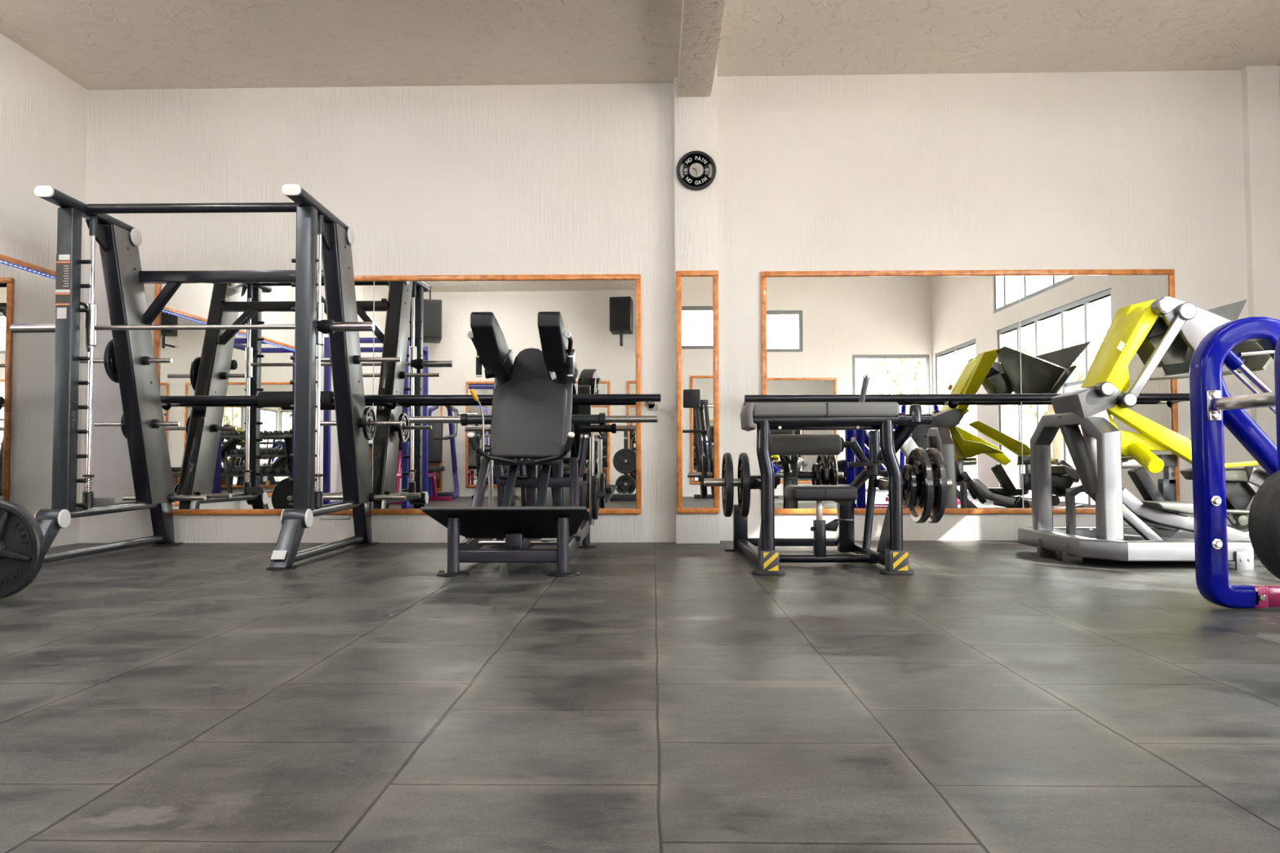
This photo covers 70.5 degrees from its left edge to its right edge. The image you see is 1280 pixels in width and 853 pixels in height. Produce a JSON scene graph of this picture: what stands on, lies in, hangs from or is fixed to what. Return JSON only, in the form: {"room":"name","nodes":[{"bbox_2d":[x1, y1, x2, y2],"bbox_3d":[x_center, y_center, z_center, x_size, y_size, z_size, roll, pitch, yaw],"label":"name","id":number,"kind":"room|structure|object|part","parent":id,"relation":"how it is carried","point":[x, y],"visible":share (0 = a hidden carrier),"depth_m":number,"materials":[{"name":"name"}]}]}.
{"room":"gym","nodes":[
{"label":"gym","id":0,"kind":"room"},
{"bbox_2d":[0,33,88,547],"bbox_3d":[-4.205,-1.093,2.692,0.120,3.600,8.620,0,-2,1],"label":"wall","id":1,"kind":"structure","parent":0,"point":[43,111],"depth_m":6.16,"materials":[{"name":"beige paint"}]},
{"bbox_2d":[0,253,56,516],"bbox_3d":[-4.105,-0.295,4.283,0.029,1.720,4.420,0,-2,1],"label":"wall mirror","id":2,"kind":"object","parent":1,"relation":"attached to","point":[27,360],"depth_m":6.03,"materials":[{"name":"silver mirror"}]},
{"bbox_3d":[-4.099,-0.303,4.291,0.017,1.616,4.315,0,-2,1],"label":"led strip","id":3,"kind":"part","parent":2,"relation":"part of","materials":[{"name":"plastic"}]},
{"bbox_3d":[-4.109,-1.135,4.314,0.025,0.040,4.420,0,-2,1],"label":"frame rail","id":4,"kind":"part","parent":2,"relation":"part of","materials":[{"name":"orange wood"}]},
{"bbox_2d":[0,0,682,89],"bbox_3d":[-2.014,-2.704,2.719,4.470,0.150,8.620,0,-2,1],"label":"ceiling","id":5,"kind":"structure","parent":0,"point":[96,44],"depth_m":5.95,"materials":[{"name":"paint"}]},
{"bbox_2d":[79,83,675,542],"bbox_3d":[-1.960,-0.951,6.798,4.450,3.600,0.340,0,-2,1],"label":"wall","id":6,"kind":"structure","parent":0,"point":[543,179],"depth_m":6.65,"materials":[{"name":"beige paint"}]},
{"bbox_2d":[319,515,350,519],"bbox_3d":[-2.214,0.657,6.567,0.220,0.028,0.012,0,-2,1],"label":"cable cover","id":7,"kind":"object","parent":6,"relation":"attached to","point":[321,517],"visible":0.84,"depth_m":6.56,"materials":[{"name":"white plastic"}]},
{"bbox_2d":[153,274,641,515],"bbox_3d":[-1.771,-0.233,6.587,3.560,1.740,0.025,0,-2,1],"label":"wall mirror","id":8,"kind":"object","parent":6,"relation":"attached to","point":[235,455],"visible":0.52,"depth_m":6.59,"materials":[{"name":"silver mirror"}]},
{"bbox_3d":[-3.531,-0.228,6.612,0.040,1.660,0.025,0,-2,1],"label":"frame rail","id":9,"kind":"part","parent":8,"relation":"part of","materials":[{"name":"orange wood"}]},
{"bbox_3d":[-1.769,0.616,6.556,3.560,0.040,0.025,0,-2,1],"label":"frame rail","id":10,"kind":"part","parent":8,"relation":"part of","materials":[{"name":"orange wood"}]},
{"bbox_3d":[-1.773,-1.083,6.617,3.560,0.040,0.025,0,-2,1],"label":"frame rail","id":11,"kind":"part","parent":8,"relation":"part of","materials":[{"name":"orange wood"}]},
{"bbox_3d":[-0.011,-0.239,6.561,0.040,1.660,0.025,0,-2,1],"label":"frame rail","id":12,"kind":"part","parent":8,"relation":"part of","materials":[{"name":"orange wood"}]},
{"bbox_2d":[160,391,661,409],"bbox_3d":[-1.740,-0.188,6.469,3.775,0.121,0.257,0,-2,1],"label":"wall bar","id":13,"kind":"object","parent":6,"relation":"attached to","point":[272,398],"visible":0.77,"depth_m":6.37,"materials":[{"name":"metal"}]},
{"bbox_3d":[-1.741,-0.195,6.397,3.775,0.056,0.056,0,-2,1],"label":"rail","id":14,"kind":"part","parent":13,"relation":"part of","materials":[{"name":"metal"}]},
{"bbox_2d":[648,404,657,409],"bbox_3d":[0.094,-0.141,6.565,0.070,0.045,0.008,0,-2,1],"label":"wall socket","id":15,"kind":"object","parent":6,"relation":"attached to","point":[655,407],"visible":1,"depth_m":6.56,"materials":[{"name":"grey plastic"}]},
{"bbox_2d":[676,150,715,190],"bbox_3d":[0.404,-1.836,6.496,0.284,0.284,0.030,0,-2,1],"label":"wall clock","id":16,"kind":"object","parent":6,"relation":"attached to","point":[695,168],"visible":1,"depth_m":6.49,"materials":[{"name":"black plastic"}]},
{"bbox_2d":[673,61,719,543],"bbox_3d":[0.409,-1.110,6.714,0.312,3.900,0.450,0,-2,1],"label":"pillar","id":17,"kind":"structure","parent":6,"relation":"attached to","point":[695,118],"depth_m":6.50,"materials":[{"name":"beige paint"}]},
{"bbox_2d":[675,270,719,513],"bbox_3d":[0.411,-0.249,6.445,0.303,1.730,0.025,0,-2,1],"label":"wall mirror","id":18,"kind":"object","parent":6,"relation":"attached to","point":[697,337],"visible":1,"depth_m":6.45,"materials":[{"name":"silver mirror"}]},
{"bbox_3d":[0.279,-0.249,6.447,0.040,1.650,0.025,0,-2,1],"label":"frame rail","id":19,"kind":"part","parent":18,"relation":"part of","materials":[{"name":"orange wood"}]},
{"bbox_3d":[0.408,-1.094,6.476,0.303,0.040,0.025,0,-2,1],"label":"frame rail","id":20,"kind":"part","parent":18,"relation":"part of","materials":[{"name":"orange wood"}]},
{"bbox_3d":[0.413,0.595,6.415,0.303,0.040,0.025,0,-2,1],"label":"frame rail","id":21,"kind":"part","parent":18,"relation":"part of","materials":[{"name":"orange wood"}]},
{"bbox_3d":[0.542,-0.249,6.444,0.040,1.650,0.025,0,-2,1],"label":"frame rail","id":22,"kind":"part","parent":18,"relation":"part of","materials":[{"name":"orange wood"}]},
{"bbox_2d":[677,0,725,97],"bbox_3d":[0.334,-3.011,2.696,0.240,0.990,8.620,0,-2,1],"label":"ceiling beam","id":23,"kind":"structure","parent":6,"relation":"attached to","point":[701,21],"depth_m":5.73,"materials":[{"name":"paint"}]},
{"bbox_2d":[0,540,1279,852],"bbox_3d":[0.274,0.742,2.561,9.030,0.100,8.620,0,-2,1],"label":"floor","id":24,"kind":"structure","parent":0,"point":[992,696],"depth_m":2.20,"materials":[{"name":"tile"}]},
{"bbox_2d":[0,500,44,598],"bbox_3d":[-2.820,0.537,3.955,0.426,0.426,0.052,0,-2,1],"label":"weight plate","id":25,"kind":"object","parent":24,"relation":"on","point":[22,541],"visible":1,"depth_m":3.95,"materials":[{"name":"black metal"}]},
{"bbox_2d":[9,183,406,570],"bbox_3d":[-2.719,-0.270,5.756,2.238,2.168,1.595,0,-2,1],"label":"machine","id":26,"kind":"object","parent":24,"relation":"on","point":[318,229],"visible":0.98,"depth_m":5.54,"materials":[{"name":"paint"}]},
{"bbox_3d":[-3.395,0.653,5.120,0.100,0.257,0.312,0,-2,1],"label":"leg","id":27,"kind":"part","parent":26,"relation":"part of","materials":[{"name":"paint"}]},
{"bbox_3d":[-3.399,-0.825,5.336,0.086,0.380,0.002,0,-2,1],"label":"label panel","id":28,"kind":"part","parent":26,"relation":"part of","materials":[{"name":"grey plastic"}]},
{"bbox_3d":[-3.355,0.447,5.507,0.060,0.100,0.060,0,-2,1],"label":"rod","id":29,"kind":"part","parent":26,"relation":"part of","materials":[{"name":"black plastic"}]},
{"bbox_3d":[-3.357,-0.402,5.537,0.025,1.780,0.025,0,-2,1],"label":"guide rod","id":30,"kind":"part","parent":26,"relation":"part of","materials":[{"name":"silver metal"}]},
{"bbox_3d":[-3.385,0.768,5.721,0.055,0.060,1.410,0,-2,1],"label":"foot rail","id":31,"kind":"part","parent":26,"relation":"part of","materials":[{"name":"metal"}]},
{"bbox_2d":[103,339,119,382],"bbox_3d":[-3.492,-0.441,6.071,0.030,0.300,0.300,0,-2,1],"label":"weight plate","id":32,"kind":"object","parent":26,"relation":"on","point":[109,361],"visible":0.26,"depth_m":5.97,"materials":[{"name":"black metal"}]},
{"bbox_3d":[-3.385,0.527,5.835,0.062,0.075,1.201,0,-2,1],"label":"rail","id":33,"kind":"part","parent":26,"relation":"part of","materials":[{"name":"metal"}]},
{"bbox_3d":[-3.437,-0.371,6.115,0.008,1.790,0.803,0,-2,1],"label":"panel","id":34,"kind":"part","parent":26,"relation":"part of","materials":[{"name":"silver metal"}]},
{"bbox_2d":[120,413,126,438],"bbox_3d":[-3.467,-0.016,6.186,0.028,0.224,0.224,0,-2,1],"label":"weight plate","id":35,"kind":"object","parent":26,"relation":"on","point":[122,423],"visible":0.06,"depth_m":6.08,"materials":[{"name":"black metal"}]},
{"bbox_3d":[-3.384,-0.371,6.112,0.100,1.800,0.825,0,-2,1],"label":"leg","id":36,"kind":"part","parent":26,"relation":"part of","materials":[{"name":"metal"}]},
{"bbox_3d":[-3.329,-0.371,6.114,0.008,1.790,0.803,0,-2,1],"label":"panel","id":37,"kind":"part","parent":26,"relation":"part of","materials":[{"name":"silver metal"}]},
{"bbox_3d":[-1.975,0.649,5.099,0.100,0.257,0.312,0,-2,1],"label":"leg","id":38,"kind":"part","parent":26,"relation":"part of","materials":[{"name":"paint"}]},
{"bbox_3d":[-1.957,-0.406,5.517,0.025,1.780,0.025,0,-2,1],"label":"guide rod","id":39,"kind":"part","parent":26,"relation":"part of","materials":[{"name":"silver metal"}]},
{"bbox_3d":[-1.955,0.443,5.487,0.060,0.100,0.060,0,-2,1],"label":"rod","id":40,"kind":"part","parent":26,"relation":"part of","materials":[{"name":"black plastic"}]},
{"bbox_3d":[-1.966,0.763,5.700,0.055,0.060,1.410,0,-2,1],"label":"foot rail","id":41,"kind":"part","parent":26,"relation":"part of","materials":[{"name":"metal"}]},
{"bbox_3d":[-2.018,-0.376,6.095,0.008,1.790,0.803,0,-2,1],"label":"panel","id":42,"kind":"part","parent":26,"relation":"part of","materials":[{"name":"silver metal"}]},
{"bbox_3d":[-1.965,0.522,5.814,0.062,0.075,1.201,0,-2,1],"label":"rail","id":43,"kind":"part","parent":26,"relation":"part of","materials":[{"name":"metal"}]},
{"bbox_3d":[-1.964,-0.376,6.091,0.100,1.800,0.825,0,-2,1],"label":"leg","id":44,"kind":"part","parent":26,"relation":"part of","materials":[{"name":"metal"}]},
{"bbox_3d":[-1.910,-0.376,6.093,0.008,1.790,0.803,0,-2,1],"label":"panel","id":45,"kind":"part","parent":26,"relation":"part of","materials":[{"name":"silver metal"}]},
{"bbox_2d":[361,406,376,439],"bbox_3d":[-1.841,-0.021,6.162,0.028,0.230,0.230,0,-2,1],"label":"weight plate","id":46,"kind":"object","parent":26,"relation":"on","point":[368,415],"visible":0.94,"depth_m":6.13,"materials":[{"name":"black metal"}]},
{"bbox_2d":[408,311,657,577],"bbox_3d":[-0.676,0.091,5.449,1.570,1.413,1.694,0,-2,1],"label":"machine","id":47,"kind":"object","parent":24,"relation":"on","point":[531,420],"visible":1,"depth_m":5.39,"materials":[{"name":"grey paint"}]},
{"bbox_3d":[-0.970,0.619,4.715,0.062,0.292,0.062,0,-2,1],"label":"leg","id":48,"kind":"part","parent":47,"relation":"part of","materials":[{"name":"grey paint"}]},
{"bbox_3d":[-0.935,-0.465,5.312,0.061,0.118,0.364,-1,-2,12],"label":"grip arm","id":49,"kind":"part","parent":47,"relation":"part of","materials":[{"name":"black plastic"}]},
{"bbox_3d":[-0.964,0.680,5.464,0.045,0.124,1.462,0,-2,0],"label":"rail","id":50,"kind":"part","parent":47,"relation":"part of","materials":[{"name":"grey metal"}]},
{"bbox_3d":[-0.963,0.427,5.403,0.050,0.485,0.345,0,-2,9],"label":"slanted leg","id":51,"kind":"part","parent":47,"relation":"part of","materials":[{"name":"grey paint"}]},
{"bbox_3d":[-0.936,-0.001,5.291,0.017,0.349,0.073,-2,-3,39],"label":"release lever","id":52,"kind":"part","parent":47,"relation":"part of","materials":[{"name":"metal"}]},
{"bbox_3d":[-0.917,0.132,5.403,0.036,0.044,0.044,1,-2,-33],"label":"knob","id":53,"kind":"part","parent":47,"relation":"part of","materials":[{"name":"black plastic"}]},
{"bbox_3d":[-1.008,0.366,6.116,0.034,0.596,0.054,-1,-2,15],"label":"guide rod","id":54,"kind":"part","parent":47,"relation":"part of","materials":[{"name":"metal"}]},
{"bbox_3d":[-0.860,0.158,5.306,0.282,0.129,0.067,1,-3,-36],"label":"grip arm","id":55,"kind":"part","parent":47,"relation":"part of","materials":[{"name":"black plastic"}]},
{"bbox_3d":[-0.869,-0.094,5.670,0.105,0.609,0.222,0,-2,1],"label":"panel","id":56,"kind":"part","parent":47,"relation":"part of","materials":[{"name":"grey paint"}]},
{"bbox_3d":[-0.774,0.229,5.592,0.050,0.834,1.088,0,-2,1],"label":"slide rail","id":57,"kind":"part","parent":47,"relation":"part of","materials":[{"name":"metal"}]},
{"bbox_3d":[-0.792,0.315,5.664,0.180,0.013,0.080,0,-2,1],"label":"crossbar plate","id":58,"kind":"part","parent":47,"relation":"part of","materials":[{"name":"black plastic"}]},
{"bbox_3d":[-0.674,0.689,5.464,0.070,0.080,1.451,0,-2,1],"label":"rail","id":59,"kind":"part","parent":47,"relation":"part of","materials":[{"name":"black metal"}]},
{"bbox_3d":[-0.676,-0.145,5.549,0.450,0.696,0.292,0,-2,1],"label":"backrest","id":60,"kind":"part","parent":47,"relation":"part of","materials":[{"name":"black leather"}]},
{"bbox_3d":[-0.677,0.678,5.289,0.660,0.027,0.028,0,-2,1],"label":"stop rod","id":61,"kind":"part","parent":47,"relation":"part of","materials":[{"name":"silver metal"}]},
{"bbox_3d":[-0.574,0.228,5.589,0.050,0.834,1.088,0,-2,1],"label":"slide rail","id":62,"kind":"part","parent":47,"relation":"part of","materials":[{"name":"metal"}]},
{"bbox_3d":[-0.496,0.156,5.300,0.282,0.129,0.067,-2,-3,37],"label":"grip arm","id":63,"kind":"part","parent":47,"relation":"part of","materials":[{"name":"black plastic"}]},
{"bbox_3d":[-0.400,0.617,4.707,0.062,0.292,0.062,0,-2,1],"label":"leg","id":64,"kind":"part","parent":47,"relation":"part of","materials":[{"name":"grey paint"}]},
{"bbox_3d":[-0.479,-0.095,5.665,0.105,0.609,0.222,0,-2,1],"label":"panel","id":65,"kind":"part","parent":47,"relation":"part of","materials":[{"name":"grey paint"}]},
{"bbox_3d":[-0.425,-0.467,5.305,0.061,0.118,0.364,0,-2,-11],"label":"grip arm","id":66,"kind":"part","parent":47,"relation":"part of","materials":[{"name":"black plastic"}]},
{"bbox_3d":[-0.389,0.426,5.394,0.050,0.485,0.345,0,-2,-8],"label":"slanted leg","id":67,"kind":"part","parent":47,"relation":"part of","materials":[{"name":"grey paint"}]},
{"bbox_3d":[-0.384,0.678,5.455,0.045,0.124,1.462,0,-2,1],"label":"rail","id":68,"kind":"part","parent":47,"relation":"part of","materials":[{"name":"grey metal"}]},
{"bbox_3d":[-0.368,0.702,6.205,0.052,0.235,0.052,0,-2,1],"label":"leg","id":69,"kind":"part","parent":47,"relation":"part of","materials":[{"name":"grey paint"}]},
{"bbox_3d":[-0.323,0.363,6.106,0.034,0.596,0.054,0,-2,-13],"label":"guide rod","id":70,"kind":"part","parent":47,"relation":"part of","materials":[{"name":"metal"}]},
{"bbox_2d":[592,475,599,519],"bbox_3d":[-0.296,0.475,6.092,0.026,0.300,0.300,0,-2,1],"label":"weight plate","id":71,"kind":"object","parent":47,"relation":"on","point":[596,482],"visible":0.97,"depth_m":5.99,"materials":[{"name":"black metal"}]},
{"bbox_2d":[703,373,952,575],"bbox_3d":[1.073,0.257,5.344,1.410,1.065,1.350,0,-2,1],"label":"machine","id":72,"kind":"object","parent":24,"relation":"on","point":[882,416],"visible":0.98,"depth_m":4.86,"materials":[{"name":"metal"}]},
{"bbox_2d":[721,453,733,516],"bbox_3d":[0.501,0.334,5.185,0.040,0.366,0.366,0,-2,1],"label":"weight plate","id":73,"kind":"object","parent":72,"relation":"on","point":[727,491],"visible":0.97,"depth_m":5.05,"materials":[{"name":"black metal"}]},
{"bbox_3d":[0.658,0.663,5.946,0.090,0.300,0.090,0,-2,1],"label":"post","id":74,"kind":"part","parent":72,"relation":"part of","materials":[{"name":"metal"}]},
{"bbox_2d":[737,453,750,516],"bbox_3d":[0.594,0.333,5.183,0.040,0.366,0.366,0,-2,1],"label":"weight plate","id":75,"kind":"object","parent":72,"relation":"on","point":[744,468],"visible":0.97,"depth_m":5.06,"materials":[{"name":"black metal"}]},
{"bbox_3d":[0.663,0.740,5.353,0.055,0.055,1.170,0,-2,0],"label":"floor rail","id":76,"kind":"part","parent":72,"relation":"part of","materials":[{"name":"metal"}]},
{"bbox_3d":[0.665,0.320,4.993,0.030,0.066,0.422,0,-2,-1],"label":"peg arm","id":77,"kind":"part","parent":72,"relation":"part of","materials":[{"name":"metal"}]},
{"bbox_3d":[0.656,0.358,4.731,0.092,0.781,0.070,0,-2,1],"label":"post","id":78,"kind":"part","parent":72,"relation":"part of","materials":[{"name":"metal"}]},
{"bbox_3d":[1.010,0.497,5.106,0.030,0.170,0.030,0,-2,1],"label":"seat post","id":79,"kind":"part","parent":72,"relation":"part of","materials":[{"name":"metal"}]},
{"bbox_3d":[1.020,0.375,5.131,0.360,0.079,0.350,0,-2,1],"label":"seat","id":80,"kind":"part","parent":72,"relation":"part of","materials":[{"name":"black leather"}]},
{"bbox_3d":[1.123,0.556,5.107,0.166,0.071,0.027,0,-2,-1],"label":"seat lever","id":81,"kind":"part","parent":72,"relation":"part of","materials":[{"name":"black plastic"}]},
{"bbox_3d":[1.262,0.562,5.561,0.090,0.410,0.090,0,-2,1],"label":"post","id":82,"kind":"part","parent":72,"relation":"part of","materials":[{"name":"metal"}]},
{"bbox_3d":[1.250,0.149,5.190,0.119,0.143,0.046,0,-2,-13],"label":"roller arm","id":83,"kind":"part","parent":72,"relation":"part of","materials":[{"name":"metal"}]},
{"bbox_3d":[1.328,0.290,5.359,0.050,0.230,0.360,0,-2,-16],"label":"linkage arm","id":84,"kind":"part","parent":72,"relation":"part of","materials":[{"name":"metal"}]},
{"bbox_3d":[1.328,0.737,5.343,0.055,0.055,1.170,0,-2,0],"label":"floor rail","id":85,"kind":"part","parent":72,"relation":"part of","materials":[{"name":"metal"}]},
{"bbox_3d":[1.350,0.321,4.983,0.030,0.060,0.421,0,-2,3],"label":"peg arm","id":86,"kind":"part","parent":72,"relation":"part of","materials":[{"name":"metal"}]},
{"bbox_3d":[1.309,0.356,4.722,0.114,0.781,0.070,0,-2,1],"label":"post","id":87,"kind":"part","parent":72,"relation":"part of","materials":[{"name":"metal"}]},
{"bbox_3d":[1.358,0.082,4.861,0.035,0.210,0.241,1,-2,-22],"label":"linkage arm","id":88,"kind":"part","parent":72,"relation":"part of","materials":[{"name":"metal"}]},
{"bbox_3d":[1.417,0.075,4.955,0.045,0.239,0.375,0,-2,-9],"label":"linkage arm","id":89,"kind":"part","parent":72,"relation":"part of","materials":[{"name":"metal"}]},
{"bbox_2d":[901,464,917,508],"bbox_3d":[1.531,0.340,5.169,0.036,0.250,0.250,0,-2,1],"label":"weight plate","id":90,"kind":"object","parent":72,"relation":"on","point":[909,495],"visible":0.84,"depth_m":5.10,"materials":[{"name":"black metal"}]},
{"bbox_2d":[906,448,933,523],"bbox_3d":[1.591,0.336,5.169,0.046,0.430,0.430,0,-2,1],"label":"weight plate","id":91,"kind":"object","parent":72,"relation":"on","point":[918,458],"visible":0.69,"depth_m":5.05,"materials":[{"name":"black metal"}]},
{"bbox_2d":[925,447,947,523],"bbox_3d":[1.666,0.336,5.168,0.042,0.430,0.430,0,-2,1],"label":"weight plate","id":92,"kind":"object","parent":72,"relation":"on","point":[940,486],"visible":0.5,"depth_m":5.02,"materials":[{"name":"black metal"}]},
{"bbox_2d":[1017,296,1279,570],"bbox_3d":[3.122,-0.007,5.389,1.378,1.585,1.100,0,-2,1],"label":"machine","id":93,"kind":"object","parent":24,"relation":"on","point":[1166,332],"visible":0.84,"depth_m":5.21,"materials":[{"name":"silver metal"}]},
{"bbox_3d":[2.570,0.277,5.390,0.135,0.727,0.780,0,-2,-6],"label":"arch frame","id":94,"kind":"part","parent":93,"relation":"part of","materials":[{"name":"silver metal"}]},
{"bbox_3d":[2.648,0.509,5.167,0.083,0.302,0.040,0,-2,1],"label":"post","id":95,"kind":"part","parent":93,"relation":"part of","materials":[{"name":"silver metal"}]},
{"bbox_3d":[3.097,0.706,5.864,1.180,0.105,0.100,0,-2,1],"label":"frame","id":96,"kind":"part","parent":93,"relation":"part of","materials":[{"name":"silver metal"}]},
{"bbox_3d":[2.801,-0.440,5.319,0.353,0.540,0.300,0,-2,1],"label":"arm","id":97,"kind":"part","parent":93,"relation":"part of","materials":[{"name":"yellow paint"}]},
{"bbox_3d":[2.865,0.688,5.363,0.830,0.105,1.050,0,-2,1],"label":"frame","id":98,"kind":"part","parent":93,"relation":"part of","materials":[{"name":"silver metal"}]},
{"bbox_3d":[2.959,0.056,5.184,0.583,0.369,0.070,0,-2,1],"label":"arm","id":99,"kind":"part","parent":93,"relation":"part of","materials":[{"name":"yellow paint"}]},
{"bbox_3d":[3.131,0.570,5.438,0.244,0.112,0.050,0,-2,1],"label":"footrest arm","id":100,"kind":"part","parent":93,"relation":"part of","materials":[{"name":"grey paint"}]},
{"bbox_3d":[3.133,0.476,5.341,0.309,0.068,0.300,0,-2,1],"label":"seat","id":101,"kind":"part","parent":93,"relation":"part of","materials":[{"name":"metal"}]},
{"bbox_3d":[3.257,0.292,5.576,0.040,0.120,0.060,0,-2,1],"label":"stop post","id":102,"kind":"part","parent":93,"relation":"part of","materials":[{"name":"silver metal"}]},
{"bbox_3d":[3.297,0.535,5.387,0.970,0.351,0.100,0,-2,1],"label":"seat rail","id":103,"kind":"part","parent":93,"relation":"part of","materials":[{"name":"silver metal"}]},
{"bbox_3d":[3.546,0.552,5.350,0.100,0.100,0.065,0,-2,1],"label":"adjust knob","id":104,"kind":"part","parent":93,"relation":"part of","materials":[{"name":"plastic"}]},
{"bbox_3d":[3.531,-0.449,5.309,0.232,0.299,0.680,0,-2,1],"label":"foot plate","id":105,"kind":"part","parent":93,"relation":"part of","materials":[{"name":"grey metal"}]},
{"bbox_3d":[3.674,0.317,5.359,0.210,0.161,0.090,0,-2,1],"label":"rail","id":106,"kind":"part","parent":93,"relation":"part of","materials":[{"name":"silver metal"}]},
{"bbox_2d":[1123,525,1248,529],"bbox_3d":[3.904,0.753,6.181,1.105,0.120,0.500,0,-2,1],"label":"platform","id":107,"kind":"object","parent":24,"relation":"on","point":[1232,526],"visible":0.02,"depth_m":6.28,"materials":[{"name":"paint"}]},
{"bbox_2d":[1189,316,1279,608],"bbox_3d":[2.617,0.126,3.210,0.819,1.150,0.900,0,-2,1],"label":"machine","id":108,"kind":"object","parent":24,"relation":"on","point":[1212,407],"visible":1,"depth_m":3.57,"materials":[{"name":"paint"}]},
{"bbox_3d":[2.256,-0.083,3.563,0.054,0.120,0.012,0,-2,1],"label":"clamp plate","id":109,"kind":"part","parent":108,"relation":"part of","materials":[{"name":"silver metal"}]},
{"bbox_3d":[2.514,-0.109,3.610,0.333,0.323,0.052,0,-2,1],"label":"slide rod","id":110,"kind":"part","parent":108,"relation":"part of","materials":[{"name":"silver metal"}]},
{"bbox_3d":[2.526,-0.300,3.597,0.291,0.044,0.020,0,-2,1],"label":"thin rod","id":111,"kind":"part","parent":108,"relation":"part of","materials":[{"name":"silver metal"}]},
{"bbox_2d":[1248,469,1279,579],"bbox_3d":[2.232,0.327,2.993,0.424,0.424,0.050,0,-2,1],"label":"weight plate","id":112,"kind":"object","parent":108,"relation":"on","point":[1259,498],"visible":0.6,"depth_m":2.98,"materials":[{"name":"rubber"}]},
{"bbox_3d":[2.729,0.668,3.569,0.550,0.080,0.085,0,-2,3],"label":"leg","id":113,"kind":"part","parent":108,"relation":"part of","materials":[{"name":"paint"}]},
{"bbox_2d":[1258,478,1279,573],"bbox_3d":[2.232,0.325,2.938,0.424,0.424,0.050,0,-2,1],"label":"weight plate","id":114,"kind":"object","parent":108,"relation":"on","point":[1264,526],"visible":0.74,"depth_m":2.93,"materials":[{"name":"rubber"}]},
{"bbox_2d":[1270,493,1279,559],"bbox_3d":[2.231,0.323,2.883,0.424,0.424,0.050,0,-2,1],"label":"weight plate","id":115,"kind":"object","parent":108,"relation":"on","point":[1275,517],"visible":1,"depth_m":2.88,"materials":[{"name":"rubber"}]},
{"bbox_3d":[2.502,0.122,3.102,0.591,1.150,0.096,0,-2,1],"label":"hoop frame","id":116,"kind":"part","parent":108,"relation":"part of","materials":[{"name":"blue paint"}]},
{"bbox_2d":[717,70,1253,541],"bbox_3d":[2.517,-1.113,6.799,3.905,3.900,0.220,0,-2,1],"label":"wall","id":117,"kind":"structure","parent":0,"point":[1132,170],"depth_m":6.71,"materials":[{"name":"beige paint"}]},
{"bbox_2d":[742,393,1190,408],"bbox_3d":[2.341,-0.182,6.544,3.185,0.093,0.229,0,-2,1],"label":"wall bar","id":118,"kind":"object","parent":117,"relation":"attached to","point":[1175,397],"visible":0.72,"depth_m":6.44,"materials":[{"name":"metal"}]},
{"bbox_3d":[2.340,-0.204,6.458,3.185,0.056,0.056,0,-2,1],"label":"rail","id":119,"kind":"part","parent":118,"relation":"part of","materials":[{"name":"metal"}]},
{"bbox_2d":[760,269,1180,514],"bbox_3d":[2.410,-0.257,6.647,3.030,1.790,0.025,0,-2,1],"label":"wall mirror","id":120,"kind":"object","parent":117,"relation":"attached to","point":[1037,331],"visible":0.64,"depth_m":6.66,"materials":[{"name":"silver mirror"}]},
{"bbox_3d":[0.915,-0.252,6.668,0.040,1.710,0.025,0,-2,1],"label":"frame rail","id":121,"kind":"part","parent":120,"relation":"part of","materials":[{"name":"orange wood"}]},
{"bbox_3d":[2.413,0.617,6.615,3.030,0.040,0.025,0,-2,1],"label":"frame rail","id":122,"kind":"part","parent":120,"relation":"part of","materials":[{"name":"orange wood"}]},
{"bbox_3d":[2.408,-1.131,6.678,3.030,0.040,0.025,0,-2,1],"label":"frame rail","id":123,"kind":"part","parent":120,"relation":"part of","materials":[{"name":"orange wood"}]},
{"bbox_3d":[3.905,-0.262,6.625,0.040,1.710,0.025,0,-2,1],"label":"frame rail","id":124,"kind":"part","parent":120,"relation":"part of","materials":[{"name":"orange wood"}]},
{"bbox_2d":[1241,65,1279,498],"bbox_3d":[4.654,-1.170,6.740,0.380,4.000,0.280,0,-2,1],"label":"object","id":125,"kind":"structure","parent":117,"relation":"attached to","point":[1260,84],"depth_m":6.62,"materials":[{"name":"beige paint"}]},
{"bbox_2d":[716,0,1279,76],"bbox_3d":[2.604,-3.143,2.667,4.350,0.780,8.620,0,-2,1],"label":"ceiling","id":126,"kind":"structure","parent":0,"point":[758,37],"depth_m":6.23,"materials":[{"name":"paint"}]},
{"bbox_2d":[1278,64,1279,102],"bbox_3d":[4.706,-1.526,2.438,0.150,4.400,8.340,0,-2,1],"label":"wall","id":127,"kind":"structure","parent":0,"point":[1279,64],"depth_m":6.64,"materials":[{"name":"beige paint"}]}
]}

